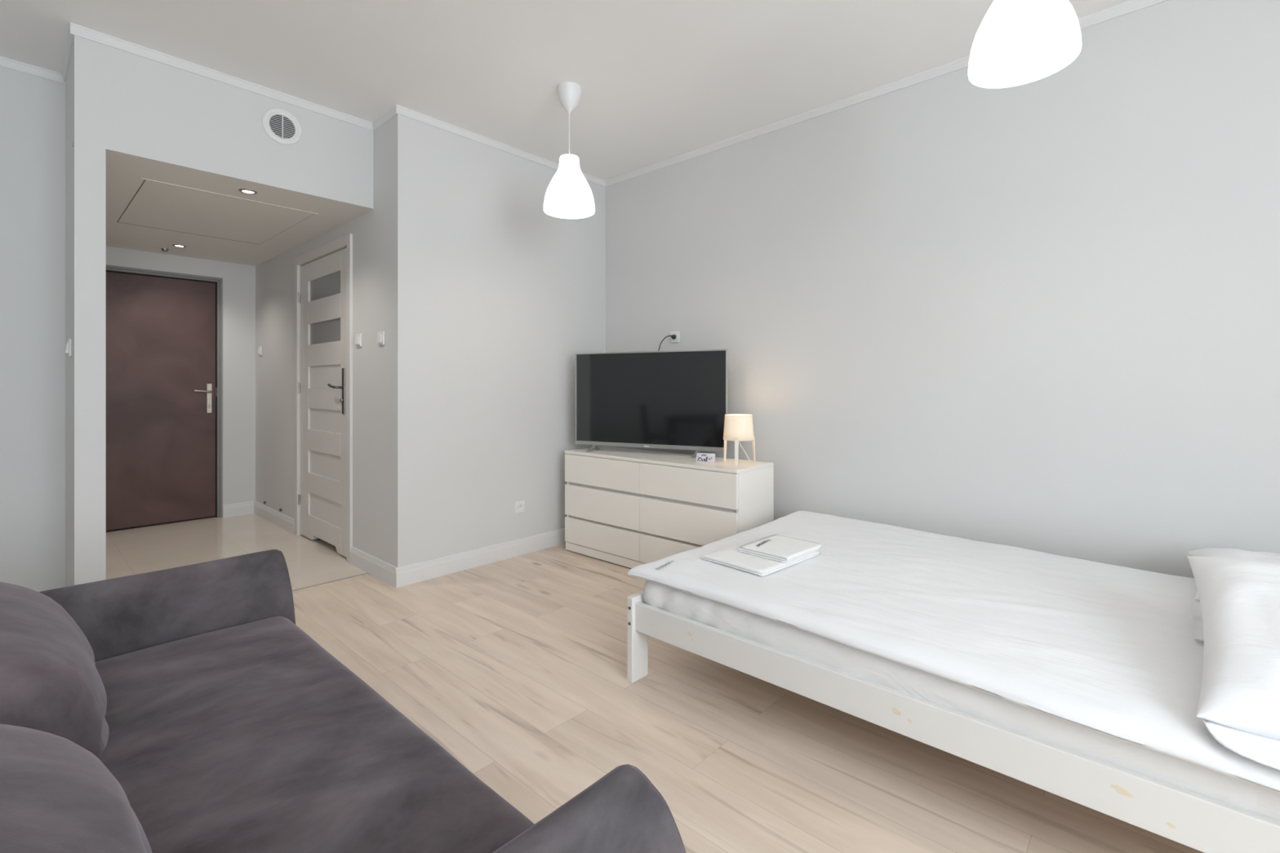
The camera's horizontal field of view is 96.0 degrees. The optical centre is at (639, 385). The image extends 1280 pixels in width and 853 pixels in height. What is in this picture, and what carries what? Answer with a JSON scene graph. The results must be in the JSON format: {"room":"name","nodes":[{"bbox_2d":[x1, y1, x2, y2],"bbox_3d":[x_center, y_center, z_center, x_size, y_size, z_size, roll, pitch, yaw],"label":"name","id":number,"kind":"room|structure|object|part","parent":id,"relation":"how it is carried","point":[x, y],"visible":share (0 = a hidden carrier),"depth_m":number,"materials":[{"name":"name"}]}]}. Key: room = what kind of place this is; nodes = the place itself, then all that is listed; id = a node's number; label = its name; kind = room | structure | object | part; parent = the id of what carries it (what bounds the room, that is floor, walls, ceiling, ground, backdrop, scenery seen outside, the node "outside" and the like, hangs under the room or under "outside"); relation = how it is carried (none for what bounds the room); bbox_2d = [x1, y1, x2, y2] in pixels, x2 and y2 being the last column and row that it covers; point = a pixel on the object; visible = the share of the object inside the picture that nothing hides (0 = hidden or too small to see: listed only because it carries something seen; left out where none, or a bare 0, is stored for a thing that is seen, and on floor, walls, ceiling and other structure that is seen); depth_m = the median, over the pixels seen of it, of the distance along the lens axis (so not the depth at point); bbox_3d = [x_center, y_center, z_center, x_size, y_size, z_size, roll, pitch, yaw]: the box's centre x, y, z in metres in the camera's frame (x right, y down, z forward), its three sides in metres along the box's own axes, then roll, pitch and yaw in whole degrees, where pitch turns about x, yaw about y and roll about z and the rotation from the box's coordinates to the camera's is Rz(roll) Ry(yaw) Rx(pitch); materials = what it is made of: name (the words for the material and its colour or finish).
{"room":"studio apartment","nodes":[
{"label":"studio apartment","id":0,"kind":"room"},
{"bbox_2d":[0,66,65,591],"bbox_3d":[-3.783,-0.228,2.257,0.120,2.790,2.167,0,0,42],"label":"wall","id":1,"kind":"structure","parent":0,"point":[33,108],"depth_m":2.92,"materials":[{"name":"paint"}]},
{"bbox_2d":[0,56,65,84],"bbox_3d":[-3.693,-1.600,2.256,0.014,0.046,2.047,0,0,42],"label":"trim","id":2,"kind":"structure","parent":1,"relation":"attached to","point":[5,62],"depth_m":2.92,"materials":[{"name":"white paint"}]},
{"bbox_2d":[65,46,106,586],"bbox_3d":[-3.448,-0.228,3.489,2.539,2.790,0.104,0,0,42],"label":"wall","id":3,"kind":"structure","parent":0,"point":[85,164],"depth_m":2.64,"materials":[{"name":"paint"}]},
{"bbox_2d":[62,25,74,81],"bbox_3d":[-2.768,-1.600,2.788,0.590,0.046,0.014,0,0,42],"label":"trim","id":4,"kind":"structure","parent":3,"relation":"attached to","point":[70,37],"depth_m":2.77,"materials":[{"name":"white paint"}]},
{"bbox_2d":[64,338,71,356],"bbox_3d":[-2.697,-0.178,2.718,0.082,0.082,0.021,0,0,42],"label":"light switch","id":5,"kind":"object","parent":3,"relation":"attached to","point":[68,345],"visible":1,"depth_m":2.70,"materials":[{"name":"white plastic"}]},
{"bbox_2d":[67,338,71,356],"bbox_3d":[-2.694,-0.178,2.722,0.082,0.082,0.010,0,0,42],"label":"switch plate","id":6,"kind":"object","parent":5,"relation":"attached to","point":[69,341],"depth_m":2.70,"materials":[{"name":"white plastic"}]},
{"bbox_2d":[106,246,255,504],"bbox_3d":[-3.459,-0.228,5.462,0.140,2.790,3.003,0,0,42],"label":"wall","id":7,"kind":"structure","parent":0,"point":[238,279],"depth_m":5.17,"materials":[{"name":"paint"}]},
{"bbox_2d":[106,264,222,532],"bbox_3d":[-4.036,0.108,4.780,0.118,2.118,0.932,0,0,42],"label":"door","id":8,"kind":"structure","parent":7,"relation":"in","point":[164,330],"depth_m":4.83,"materials":[{"name":"brown wood"}]},
{"bbox_3d":[-3.795,0.050,5.001,0.060,0.031,0.133,0,0,42],"label":"lever","id":9,"kind":"part","parent":8,"relation":"part of","materials":[{"name":"silver metal"}]},
{"bbox_3d":[-3.784,0.112,5.064,0.008,0.260,0.040,0,0,42],"label":"handle plate","id":10,"kind":"part","parent":8,"relation":"part of","materials":[{"name":"silver metal"}]},
{"bbox_2d":[222,501,253,517],"bbox_3d":[-3.610,1.112,5.181,0.016,0.110,0.233,0,0,42],"label":"baseboard","id":11,"kind":"structure","parent":7,"relation":"attached to","point":[244,508],"depth_m":5.17,"materials":[{"name":"white wood"}]},
{"bbox_2d":[72,35,373,208],"bbox_3d":[-2.143,-1.360,3.123,0.120,0.527,1.324,0,0,42],"label":"wall header","id":12,"kind":"structure","parent":0,"point":[124,102],"depth_m":2.94,"materials":[{"name":"paint"}]},
{"bbox_2d":[70,22,373,130],"bbox_3d":[-2.099,-1.600,3.072,0.014,0.046,1.338,0,0,42],"label":"trim","id":13,"kind":"structure","parent":12,"relation":"attached to","point":[75,29],"depth_m":2.95,"materials":[{"name":"white paint"}]},
{"bbox_2d":[262,107,302,145],"bbox_3d":[-1.984,-1.437,3.198,0.014,0.194,0.194,0,0,42],"label":"air vent","id":14,"kind":"object","parent":12,"relation":"in","point":[280,125],"visible":1,"depth_m":3.19,"materials":[{"name":"white plastic"}]},
{"bbox_2d":[106,149,372,266],"bbox_3d":[-3.003,-1.102,3.979,2.533,0.012,1.220,0,0,42],"label":"ceiling","id":15,"kind":"structure","parent":0,"point":[125,172],"depth_m":3.62,"materials":[{"name":"white paint"}]},
{"bbox_2d":[160,248,168,252],"bbox_3d":[-3.807,-1.085,4.617,0.048,0.022,0.048,0,0,42],"label":"ceiling sensor","id":16,"kind":"object","parent":15,"relation":"attached to","point":[166,250],"visible":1,"depth_m":4.60,"materials":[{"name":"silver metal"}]},
{"bbox_2d":[172,244,186,247],"bbox_3d":[-3.607,-1.093,4.512,0.088,0.006,0.088,0,0,42],"label":"recessed light","id":17,"kind":"object","parent":15,"relation":"in","point":[174,245],"visible":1,"depth_m":4.50,"materials":[{"name":"silver metal"}]},
{"bbox_2d":[116,177,318,244],"bbox_3d":[-2.786,-1.095,3.766,1.204,0.003,0.860,0,0,42],"label":"access hatch","id":18,"kind":"object","parent":15,"relation":"attached to","point":[155,204],"visible":1,"depth_m":3.68,"materials":[{"name":"white paint"}]},
{"bbox_2d":[238,188,257,194],"bbox_3d":[-2.210,-1.093,3.250,0.088,0.006,0.088,0,0,42],"label":"recessed light","id":19,"kind":"object","parent":15,"relation":"in","point":[246,191],"visible":1,"depth_m":3.24,"materials":[{"name":"silver metal"}]},
{"bbox_2d":[255,120,388,563],"bbox_3d":[-2.470,-0.228,4.400,2.753,2.790,0.120,0,0,42],"label":"wall","id":20,"kind":"structure","parent":0,"point":[274,277],"depth_m":3.74,"materials":[{"name":"paint"}]},
{"bbox_2d":[257,346,262,355],"bbox_3d":[-3.406,-0.310,5.160,0.082,0.082,0.021,0,0,42],"label":"light switch","id":21,"kind":"object","parent":20,"relation":"attached to","point":[260,349],"visible":1,"depth_m":5.14,"materials":[{"name":"white plastic"}]},
{"bbox_2d":[258,346,262,355],"bbox_3d":[-3.402,-0.310,5.164,0.082,0.082,0.010,0,0,42],"label":"switch plate","id":22,"kind":"object","parent":21,"relation":"attached to","point":[260,347],"depth_m":5.14,"materials":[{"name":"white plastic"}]},
{"bbox_2d":[253,501,294,534],"bbox_3d":[-3.116,1.112,4.898,1.128,0.110,0.016,0,0,42],"label":"baseboard","id":23,"kind":"structure","parent":20,"relation":"attached to","point":[287,523],"depth_m":4.85,"materials":[{"name":"white wood"}]},
{"bbox_2d":[294,233,352,563],"bbox_3d":[-2.271,0.084,4.178,1.090,2.165,0.178,0,0,42],"label":"door","id":24,"kind":"structure","parent":20,"relation":"in","point":[323,275],"depth_m":4.14,"materials":[{"name":"white wood"}]},
{"bbox_3d":[-2.267,-0.386,4.161,0.628,0.158,0.006,0,0,42],"label":"pane","id":25,"kind":"part","parent":24,"relation":"part of","materials":[{"name":"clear glass"}]},
{"bbox_3d":[-2.267,-0.712,4.161,0.628,0.157,0.006,0,0,42],"label":"pane","id":26,"kind":"part","parent":24,"relation":"part of","materials":[{"name":"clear glass"}]},
{"bbox_3d":[-2.069,0.003,3.911,0.142,0.034,0.056,0,0,42],"label":"lever","id":27,"kind":"part","parent":24,"relation":"part of","materials":[{"name":"silver metal"}]},
{"bbox_3d":[-2.003,0.037,3.892,0.038,0.310,0.008,0,0,42],"label":"handle plate","id":28,"kind":"part","parent":24,"relation":"part of","materials":[{"name":"silver metal"}]},
{"bbox_2d":[354,333,361,346],"bbox_3d":[-1.815,-0.290,3.706,0.082,0.082,0.021,0,0,42],"label":"light switch","id":29,"kind":"object","parent":20,"relation":"attached to","point":[357,343],"visible":1,"depth_m":3.69,"materials":[{"name":"white plastic"}]},
{"bbox_2d":[350,546,397,586],"bbox_3d":[-1.653,1.112,3.561,0.655,0.110,0.016,0,0,42],"label":"baseboard","id":30,"kind":"structure","parent":20,"relation":"attached to","point":[378,568],"depth_m":3.54,"materials":[{"name":"white wood"}]},
{"bbox_2d":[376,331,384,345],"bbox_3d":[-1.570,-0.285,3.482,0.082,0.082,0.021,0,0,42],"label":"light switch","id":31,"kind":"object","parent":20,"relation":"attached to","point":[380,335],"visible":1,"depth_m":3.46,"materials":[{"name":"white plastic"}]},
{"bbox_2d":[372,105,397,130],"bbox_3d":[-1.529,-1.600,3.449,0.320,0.046,0.014,0,0,42],"label":"trim","id":32,"kind":"structure","parent":20,"relation":"attached to","point":[390,113],"depth_m":3.44,"materials":[{"name":"white paint"}]},
{"bbox_2d":[388,114,605,567],"bbox_3d":[-0.884,-0.228,4.006,0.120,2.790,1.679,0,0,42],"label":"wall","id":33,"kind":"structure","parent":0,"point":[494,297],"depth_m":3.73,"materials":[{"name":"paint"}]},
{"bbox_2d":[395,528,566,587],"bbox_3d":[-0.839,1.112,3.954,0.016,0.110,1.695,0,0,42],"label":"baseboard","id":34,"kind":"structure","parent":33,"relation":"attached to","point":[407,575],"depth_m":3.70,"materials":[{"name":"white wood"}]},
{"bbox_2d":[395,104,606,186],"bbox_3d":[-0.839,-1.600,3.955,0.014,0.046,1.693,0,0,42],"label":"trim","id":35,"kind":"structure","parent":33,"relation":"attached to","point":[401,110],"depth_m":3.74,"materials":[{"name":"white paint"}]},
{"bbox_2d":[514,500,524,513],"bbox_3d":[-0.826,0.836,3.968,0.017,0.082,0.082,0,0,42],"label":"wall socket","id":36,"kind":"object","parent":33,"relation":"attached to","point":[519,506],"visible":1,"depth_m":3.96,"materials":[{"name":"white plastic"}]},
{"bbox_2d":[0,0,1129,180],"bbox_3d":[-1.052,-1.673,1.875,8.533,0.100,5.290,0,0,42],"label":"ceiling","id":37,"kind":"structure","parent":0,"point":[659,81],"depth_m":2.80,"materials":[{"name":"white paint"}]},
{"bbox_2d":[543,81,595,218],"bbox_3d":[-0.386,-1.286,3.144,0.280,0.674,0.280,0,0,42],"label":"pendant lamp","id":38,"kind":"object","parent":37,"relation":"hanging from","point":[568,195],"visible":1,"depth_m":3.09,"materials":[{"name":"white plastic"}]},
{"bbox_3d":[-0.386,-1.098,3.144,0.280,0.298,0.280,0,0,42],"label":"lamp shade","id":39,"kind":"part","parent":38,"relation":"part of","materials":[{"name":"white plastic"}]},
{"bbox_3d":[-0.386,-1.363,3.144,0.006,0.260,0.006,0,0,42],"label":"cord","id":40,"kind":"part","parent":38,"relation":"part of","materials":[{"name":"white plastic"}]},
{"bbox_2d":[968,0,1081,88],"bbox_3d":[1.130,-1.286,1.703,0.280,0.674,0.280,0,0,42],"label":"pendant lamp","id":41,"kind":"object","parent":37,"relation":"hanging from","point":[1016,42],"visible":1,"depth_m":1.68,"materials":[{"name":"white plastic"}]},
{"bbox_2d":[106,513,1204,852],"bbox_3d":[-1.052,1.217,1.875,8.533,0.100,5.290,0,0,42],"label":"floor","id":42,"kind":"structure","parent":0,"point":[516,667],"depth_m":2.02,"materials":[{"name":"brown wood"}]},
{"bbox_2d":[292,573,368,591],"bbox_3d":[-2.091,1.216,3.146,0.012,0.101,1.220,0,0,42],"label":"trim","id":43,"kind":"structure","parent":42,"relation":"on","point":[365,573],"depth_m":3.41,"materials":[{"name":"silver metal"}]},
{"bbox_2d":[39,549,686,852],"bbox_3d":[-0.935,0.852,1.044,1.866,0.630,1.050,0,0,42],"label":"sofa","id":44,"kind":"object","parent":42,"relation":"on","point":[232,729],"visible":0.87,"depth_m":1.16,"materials":[{"name":"grey fabric"}]},
{"bbox_2d":[0,582,109,758],"bbox_3d":[-1.328,0.611,1.171,0.773,0.344,0.348,0,0,42],"label":"cushion","id":45,"kind":"object","parent":44,"relation":"on","point":[51,682],"visible":0.77,"depth_m":1.07,"materials":[{"name":"grey fabric"}]},
{"bbox_2d":[0,724,152,852],"bbox_3d":[-0.720,0.615,0.620,0.716,0.352,0.350,0,0,42],"label":"cushion","id":46,"kind":"object","parent":44,"relation":"on","point":[56,796],"visible":1,"depth_m":0.69,"materials":[{"name":"grey fabric"}]},
{"bbox_3d":[-1.539,0.809,1.654,0.153,0.520,0.965,0,0,42],"label":"armrest","id":47,"kind":"part","parent":44,"relation":"part of","materials":[{"name":"grey fabric"}]},
{"bbox_2d":[94,616,534,852],"bbox_3d":[-0.844,0.803,1.144,1.556,0.159,0.710,0,0,42],"label":"seat cushion","id":48,"kind":"object","parent":44,"relation":"on","point":[227,734],"depth_m":1.14,"materials":[{"name":"grey fabric"}]},
{"bbox_3d":[-0.274,0.808,0.498,0.153,0.520,0.965,0,0,42],"label":"armrest","id":49,"kind":"part","parent":44,"relation":"part of","materials":[{"name":"grey fabric"}]},
{"bbox_2d":[564,445,773,568],"bbox_3d":[0.131,0.813,3.749,1.419,0.708,0.404,0,0,42],"label":"dresser","id":50,"kind":"object","parent":42,"relation":"on","point":[629,508],"visible":0.8,"depth_m":3.54,"materials":[{"name":"white paint"}]},
{"bbox_3d":[-0.262,1.013,3.841,0.705,0.172,0.019,0,0,42],"label":"drawer","id":51,"kind":"part","parent":50,"relation":"part of","materials":[{"name":"white paint"}]},
{"bbox_3d":[-0.262,0.803,3.841,0.705,0.214,0.019,0,0,42],"label":"drawer","id":52,"kind":"part","parent":50,"relation":"part of","materials":[{"name":"white paint"}]},
{"bbox_3d":[-0.262,0.578,3.841,0.705,0.195,0.019,0,0,42],"label":"drawer","id":53,"kind":"part","parent":50,"relation":"part of","materials":[{"name":"white paint"}]},
{"bbox_2d":[575,334,727,457],"bbox_3d":[0.087,0.048,3.966,1.120,0.820,0.374,0,0,25],"label":"television","id":54,"kind":"object","parent":50,"relation":"on","point":[669,399],"visible":0.96,"depth_m":3.86,"materials":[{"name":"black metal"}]},
{"bbox_3d":[0.267,1.013,3.370,0.705,0.172,0.019,0,0,42],"label":"drawer","id":55,"kind":"part","parent":50,"relation":"part of","materials":[{"name":"white paint"}]},
{"bbox_3d":[0.267,0.803,3.370,0.705,0.214,0.019,0,0,42],"label":"drawer","id":56,"kind":"part","parent":50,"relation":"part of","materials":[{"name":"white paint"}]},
{"bbox_3d":[0.267,0.578,3.370,0.705,0.195,0.019,0,0,42],"label":"drawer","id":57,"kind":"part","parent":50,"relation":"part of","materials":[{"name":"white paint"}]},
{"bbox_2d":[696,453,715,462],"bbox_3d":[0.394,0.432,3.448,0.112,0.052,0.038,0,0,22],"label":"tent card","id":58,"kind":"object","parent":50,"relation":"on","point":[700,457],"visible":1,"depth_m":3.44,"materials":[{"name":"paper"}]},
{"bbox_2d":[697,454,711,462],"bbox_3d":[0.386,0.434,3.439,0.092,0.041,0.015,0,0,22],"label":"print","id":59,"kind":"object","parent":58,"relation":"attached to","point":[700,458],"depth_m":3.44,"materials":[{"name":"grey paper"}]},
{"bbox_2d":[723,413,755,465],"bbox_3d":[0.586,0.315,3.402,0.190,0.285,0.195,0,0,9],"label":"table lamp","id":60,"kind":"object","parent":50,"relation":"on","point":[737,427],"visible":1,"depth_m":3.34,"materials":[{"name":"beige fabric"}]},
{"bbox_3d":[0.514,0.378,3.481,0.023,0.160,0.010,0,0,-44],"label":"leg","id":61,"kind":"part","parent":60,"relation":"part of","materials":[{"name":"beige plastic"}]},
{"bbox_3d":[0.556,0.378,3.314,0.023,0.160,0.010,0,0,16],"label":"leg","id":62,"kind":"part","parent":60,"relation":"part of","materials":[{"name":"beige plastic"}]},
{"bbox_3d":[0.583,0.246,3.410,0.181,0.147,0.181,0,0,-39],"label":"lamp shade","id":63,"kind":"part","parent":60,"relation":"part of","materials":[{"name":"beige fabric"}]},
{"bbox_3d":[0.679,0.378,3.433,0.010,0.160,0.023,0,0,-14],"label":"leg","id":64,"kind":"part","parent":60,"relation":"part of","materials":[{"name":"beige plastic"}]},
{"bbox_2d":[626,591,1279,852],"bbox_3d":[1.212,0.867,2.101,2.100,0.600,1.452,0,0,42],"label":"frame","id":65,"kind":"object","parent":42,"relation":"on","point":[1202,823],"visible":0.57,"depth_m":1.46,"materials":[{"name":"white wood"}]},
{"bbox_3d":[-0.009,1.000,2.299,0.030,0.334,0.094,0,0,42],"label":"leg","id":66,"kind":"part","parent":65,"relation":"part of","materials":[{"name":"white wood"}]},
{"bbox_2d":[643,580,1279,821],"bbox_3d":[1.214,0.829,2.113,2.040,0.156,1.411,0,0,42],"label":"mattress","id":67,"kind":"object","parent":65,"relation":"on","point":[904,678],"visible":0.12,"depth_m":1.50,"materials":[{"name":"white fabric"}]},
{"bbox_2d":[626,511,1279,793],"bbox_3d":[1.201,0.741,2.090,2.128,0.069,1.482,0,0,42],"label":"sheet","id":68,"kind":"object","parent":67,"relation":"on","point":[1113,651],"visible":0.82,"depth_m":1.80,"materials":[{"name":"white fabric"}]},
{"bbox_2d":[702,537,821,576],"bbox_3d":[0.506,0.701,2.390,0.418,0.017,0.301,0,0,-43],"label":"bath towel","id":69,"kind":"object","parent":68,"relation":"on","point":[731,557],"visible":0.67,"depth_m":2.29,"materials":[{"name":"white fabric"}]},
{"bbox_2d":[737,534,822,563],"bbox_3d":[0.589,0.678,2.415,0.277,0.028,0.235,0,0,-45],"label":"hand towel","id":70,"kind":"object","parent":69,"relation":"on","point":[785,549],"visible":1,"depth_m":2.38,"materials":[{"name":"white fabric"}]},
{"bbox_2d":[1186,555,1279,770],"bbox_3d":[1.579,0.605,1.261,0.540,0.257,0.774,0,0,42],"label":"pillow","id":71,"kind":"object","parent":68,"relation":"on","point":[1239,701],"visible":1,"depth_m":1.28,"materials":[{"name":"white fabric"}]},
{"bbox_2d":[1187,547,1279,641],"bbox_3d":[2.011,0.641,1.746,0.507,0.141,0.870,0,0,42],"label":"pillow","id":72,"kind":"object","parent":68,"relation":"on","point":[1264,557],"visible":0.3,"depth_m":1.96,"materials":[{"name":"white fabric"}]},
{"bbox_2d":[605,0,1279,577],"bbox_3d":[0.693,-0.228,3.784,8.533,2.790,0.120,0,0,42],"label":"wall","id":73,"kind":"structure","parent":0,"point":[1042,315],"depth_m":2.71,"materials":[{"name":"paint"}]},
{"bbox_2d":[670,330,679,342],"bbox_3d":[0.247,-0.345,4.098,0.082,0.082,0.017,0,0,42],"label":"wall socket","id":74,"kind":"object","parent":73,"relation":"attached to","point":[677,340],"visible":0.99,"depth_m":4.09,"materials":[{"name":"white plastic"}]},
{"bbox_2d":[605,0,1168,186],"bbox_3d":[1.720,-1.600,2.754,5.386,0.046,0.014,0,0,42],"label":"trim","id":75,"kind":"structure","parent":73,"relation":"attached to","point":[1131,6],"depth_m":3.22,"materials":[{"name":"white paint"}]}
]}

